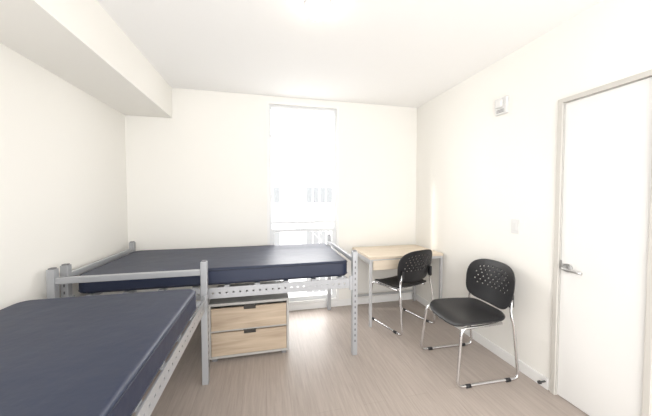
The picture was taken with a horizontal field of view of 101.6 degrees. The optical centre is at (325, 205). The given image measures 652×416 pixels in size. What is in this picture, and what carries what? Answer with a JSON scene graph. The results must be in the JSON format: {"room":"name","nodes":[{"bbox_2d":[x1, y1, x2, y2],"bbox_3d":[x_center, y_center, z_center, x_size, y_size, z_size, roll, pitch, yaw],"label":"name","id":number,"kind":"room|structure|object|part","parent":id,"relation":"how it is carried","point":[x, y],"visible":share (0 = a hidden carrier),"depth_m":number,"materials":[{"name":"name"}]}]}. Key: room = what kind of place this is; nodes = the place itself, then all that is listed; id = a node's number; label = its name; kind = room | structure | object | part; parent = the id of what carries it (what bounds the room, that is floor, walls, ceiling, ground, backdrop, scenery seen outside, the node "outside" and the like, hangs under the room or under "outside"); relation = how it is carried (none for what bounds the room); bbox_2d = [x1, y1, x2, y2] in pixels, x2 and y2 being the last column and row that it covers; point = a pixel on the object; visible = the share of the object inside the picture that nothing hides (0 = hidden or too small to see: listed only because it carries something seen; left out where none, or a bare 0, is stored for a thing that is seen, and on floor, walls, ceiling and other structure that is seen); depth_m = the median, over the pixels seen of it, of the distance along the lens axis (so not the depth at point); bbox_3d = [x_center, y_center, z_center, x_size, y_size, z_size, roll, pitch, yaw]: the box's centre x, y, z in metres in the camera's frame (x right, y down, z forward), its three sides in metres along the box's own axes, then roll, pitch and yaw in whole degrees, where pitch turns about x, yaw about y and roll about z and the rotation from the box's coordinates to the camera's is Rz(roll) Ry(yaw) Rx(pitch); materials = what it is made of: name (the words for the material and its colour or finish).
{"room":"dorm room","nodes":[
{"label":"dorm room","id":0,"kind":"room"},
{"bbox_2d":[0,43,127,309],"bbox_3d":[-1.768,0.075,1.037,0.120,2.581,3.905,0,2,-13],"label":"wall","id":1,"kind":"structure","parent":0,"point":[63,181],"depth_m":1.83,"materials":[{"name":"white paint"}]},
{"bbox_2d":[125,88,416,311],"bbox_3d":[-0.469,0.000,3.295,3.422,2.581,0.160,0,2,-13],"label":"wall","id":2,"kind":"structure","parent":0,"point":[196,177],"depth_m":3.08,"materials":[{"name":"white paint"}]},
{"bbox_2d":[266,101,338,304],"bbox_3d":[-0.268,-0.005,3.254,0.884,2.439,0.010,0,2,-13],"label":"window","id":3,"kind":"structure","parent":2,"relation":"in","point":[267,102],"depth_m":3.25,"materials":[{"name":"white paint"}]},
{"bbox_2d":[269,104,336,301],"bbox_3d":[-0.285,-0.008,3.327,0.838,2.393,0.080,0,2,-13],"label":"frame","id":4,"kind":"object","parent":2,"relation":"attached to","point":[300,297],"visible":0.75,"depth_m":3.33,"materials":[{"name":"white plastic"}]},
{"bbox_2d":[193,293,412,316],"bbox_3d":[-0.449,1.250,3.253,3.422,0.085,0.012,0,2,-13],"label":"baseboard","id":5,"kind":"structure","parent":2,"relation":"attached to","point":[386,298],"depth_m":3.41,"materials":[{"name":"white paint"}]},
{"bbox_2d":[97,0,601,107],"bbox_3d":[-0.046,-1.278,1.407,3.662,0.100,3.945,0,2,-13],"label":"ceiling","id":6,"kind":"structure","parent":0,"point":[401,53],"depth_m":2.02,"materials":[{"name":"white paint"}]},
{"bbox_2d":[0,0,171,117],"bbox_3d":[-1.475,-1.052,1.005,0.453,0.325,3.785,0,2,-13],"label":"ceiling soffit","id":7,"kind":"structure","parent":6,"relation":"attached to","point":[77,41],"depth_m":1.68,"materials":[{"name":"white paint"}]},
{"bbox_2d":[305,0,330,19],"bbox_3d":[-0.049,-1.216,1.637,0.164,0.117,0.164,0,2,-13],"label":"ceiling lamp","id":8,"kind":"object","parent":6,"relation":"attached to","point":[315,9],"depth_m":1.60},
{"bbox_2d":[132,299,588,415],"bbox_3d":[-0.041,1.402,1.477,3.662,0.100,3.905,0,2,-13],"label":"floor","id":9,"kind":"structure","parent":0,"point":[390,374],"depth_m":2.06,"materials":[{"name":"wood"}]},
{"bbox_2d":[0,260,209,415],"bbox_3d":[-1.119,0.908,0.849,0.976,0.928,2.156,0,2,-13],"label":"twin bed","id":10,"kind":"object","parent":9,"relation":"on","point":[96,355],"visible":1,"depth_m":1.10,"materials":[{"name":"fabric"}]},
{"bbox_3d":[-0.673,0.754,0.946,0.044,0.085,2.075,0,2,-13],"label":"rail","id":11,"kind":"part","parent":10,"relation":"part of","materials":[{"name":"grey metal"}]},
{"bbox_2d":[60,235,357,354],"bbox_3d":[-0.892,0.851,2.580,2.171,0.928,1.001,0,2,-13],"label":"twin bed","id":12,"kind":"object","parent":9,"relation":"on","point":[227,266],"visible":0.81,"depth_m":2.24,"materials":[{"name":"grey paint"}]},
{"bbox_3d":[-0.897,0.548,2.566,2.040,0.135,0.935,0,2,-13],"label":"mattress","id":13,"kind":"part","parent":12,"relation":"part of","materials":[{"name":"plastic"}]},
{"bbox_3d":[-0.787,0.685,2.116,2.090,0.085,0.044,0,2,-13],"label":"rail","id":14,"kind":"part","parent":12,"relation":"part of","materials":[{"name":"grey metal"}]},
{"bbox_2d":[208,281,288,361],"bbox_3d":[-0.711,1.067,2.534,0.670,0.500,0.504,0,2,-13],"label":"chest","id":15,"kind":"object","parent":9,"relation":"on","point":[256,324],"visible":0.79,"depth_m":2.29,"materials":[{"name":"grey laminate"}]},
{"bbox_2d":[352,244,442,326],"bbox_3d":[0.832,0.917,3.206,0.890,0.755,0.584,0,2,-13],"label":"writing desk","id":16,"kind":"object","parent":9,"relation":"on","point":[377,257],"visible":0.76,"depth_m":3.02,"materials":[{"name":"brown wood"}]},
{"bbox_3d":[0.756,0.640,2.888,0.525,0.100,0.016,0,2,-13],"label":"drawer","id":17,"kind":"part","parent":16,"relation":"part of","materials":[{"name":"brown wood"}]},
{"bbox_2d":[368,249,434,335],"bbox_3d":[0.844,0.877,2.969,0.517,0.857,0.561,-1,2,-30],"label":"chair","id":18,"kind":"object","parent":9,"relation":"on","point":[413,277],"visible":1,"depth_m":2.76,"materials":[{"name":"black plastic"}]},
{"bbox_3d":[0.645,0.984,2.873,0.066,0.641,0.536,-1,2,-30],"label":"frame","id":19,"kind":"part","parent":18,"relation":"part of","materials":[{"name":"silver metal"}]},
{"bbox_3d":[0.834,0.856,2.986,0.482,0.081,0.460,-1,2,-30],"label":"seat","id":20,"kind":"part","parent":18,"relation":"part of","materials":[{"name":"black plastic"}]},
{"bbox_3d":[0.955,0.630,2.769,0.507,0.353,0.121,-1,2,-30],"label":"backrest","id":21,"kind":"part","parent":18,"relation":"part of","materials":[{"name":"black plastic"}]},
{"bbox_3d":[1.031,0.977,3.094,0.066,0.641,0.536,-1,2,-30],"label":"frame","id":22,"kind":"part","parent":18,"relation":"part of","materials":[{"name":"silver metal"}]},
{"bbox_2d":[420,259,518,388],"bbox_3d":[1.177,0.902,2.214,0.561,0.857,0.517,0,2,-11],"label":"chair","id":23,"kind":"object","parent":9,"relation":"on","point":[468,311],"visible":1,"depth_m":2.19,"materials":[{"name":"black plastic"}]},
{"bbox_3d":[1.123,0.999,2.433,0.536,0.641,0.066,0,2,-11],"label":"frame","id":24,"kind":"part","parent":23,"relation":"part of","materials":[{"name":"silver metal"}]},
{"bbox_3d":[1.157,0.882,2.209,0.460,0.081,0.482,0,2,-11],"label":"seat","id":25,"kind":"part","parent":23,"relation":"part of","materials":[{"name":"black plastic"}]},
{"bbox_3d":[1.207,1.013,1.996,0.536,0.641,0.066,0,2,-11],"label":"frame","id":26,"kind":"part","parent":23,"relation":"part of","materials":[{"name":"silver metal"}]},
{"bbox_3d":[1.395,0.647,2.247,0.121,0.353,0.507,0,2,-11],"label":"backrest","id":27,"kind":"part","parent":23,"relation":"part of","materials":[{"name":"black plastic"}]},
{"bbox_2d":[416,0,651,415],"bbox_3d":[1.685,0.049,1.828,0.120,2.581,3.905,0,2,-13],"label":"wall","id":28,"kind":"structure","parent":0,"point":[478,170],"depth_m":2.16,"materials":[{"name":"white paint"}]},
{"bbox_2d":[416,294,548,389],"bbox_3d":[1.635,1.299,1.789,0.012,0.085,3.772,0,2,-13],"label":"baseboard","id":29,"kind":"structure","parent":28,"relation":"attached to","point":[524,368],"depth_m":2.27,"materials":[{"name":"white paint"}]},
{"bbox_2d":[495,95,508,115],"bbox_3d":[1.486,-0.846,2.268,0.058,0.140,0.116,0,2,-13],"label":"fire alarm","id":30,"kind":"object","parent":28,"relation":"attached to","point":[501,104],"visible":1,"depth_m":2.24,"materials":[{"name":"white plastic"}]},
{"bbox_2d":[511,219,518,233],"bbox_3d":[1.540,0.173,2.171,0.010,0.116,0.072,0,2,-13],"label":"light switch","id":31,"kind":"object","parent":28,"relation":"attached to","point":[514,222],"visible":1,"depth_m":2.17,"materials":[{"name":"white plastic"}]},
{"bbox_2d":[550,69,651,415],"bbox_3d":[1.666,0.314,1.629,0.019,2.065,0.500,0,2,-13],"label":"door frame","id":32,"kind":"structure","parent":28,"relation":"in","point":[647,368],"depth_m":1.76,"materials":[{"name":"grey paint"}]},
{"bbox_2d":[557,77,651,415],"bbox_3d":[1.695,0.327,1.637,0.039,2.023,0.432,0,2,-13],"label":"door leaf","id":33,"kind":"structure","parent":32,"relation":"attached to","point":[608,142],"depth_m":1.60,"materials":[{"name":"white paint"}]},
{"bbox_2d":[560,264,572,271],"bbox_3d":[1.611,0.425,1.795,0.056,0.056,0.056,0,2,-13],"label":"rose","id":34,"kind":"object","parent":33,"relation":"attached to","point":[568,266],"visible":0.7,"depth_m":1.79,"materials":[{"name":"grey metal"}]},
{"bbox_2d":[561,267,581,274],"bbox_3d":[1.605,0.430,1.739,0.041,0.024,0.124,0,2,-13],"label":"lever","id":35,"kind":"object","parent":34,"relation":"attached to","point":[562,268],"visible":1,"depth_m":1.72,"materials":[{"name":"grey metal"}]},
{"label":"outside","id":36,"kind":"structure","parent":0,"visible":0},
{"bbox_3d":[0.004,8.755,22.668,70.000,0.200,36.400,0,2,-13],"label":"ground","id":37,"kind":"structure","parent":36,"visible":0},
{"bbox_2d":[271,135,331,294],"bbox_3d":[0.858,2.282,18.724,34.000,13.000,4.050,0,2,-13],"label":"building","id":38,"kind":"structure","parent":37,"relation":"on","point":[301,165],"depth_m":16.07,"materials":[{"name":"white paint"}]}
]}

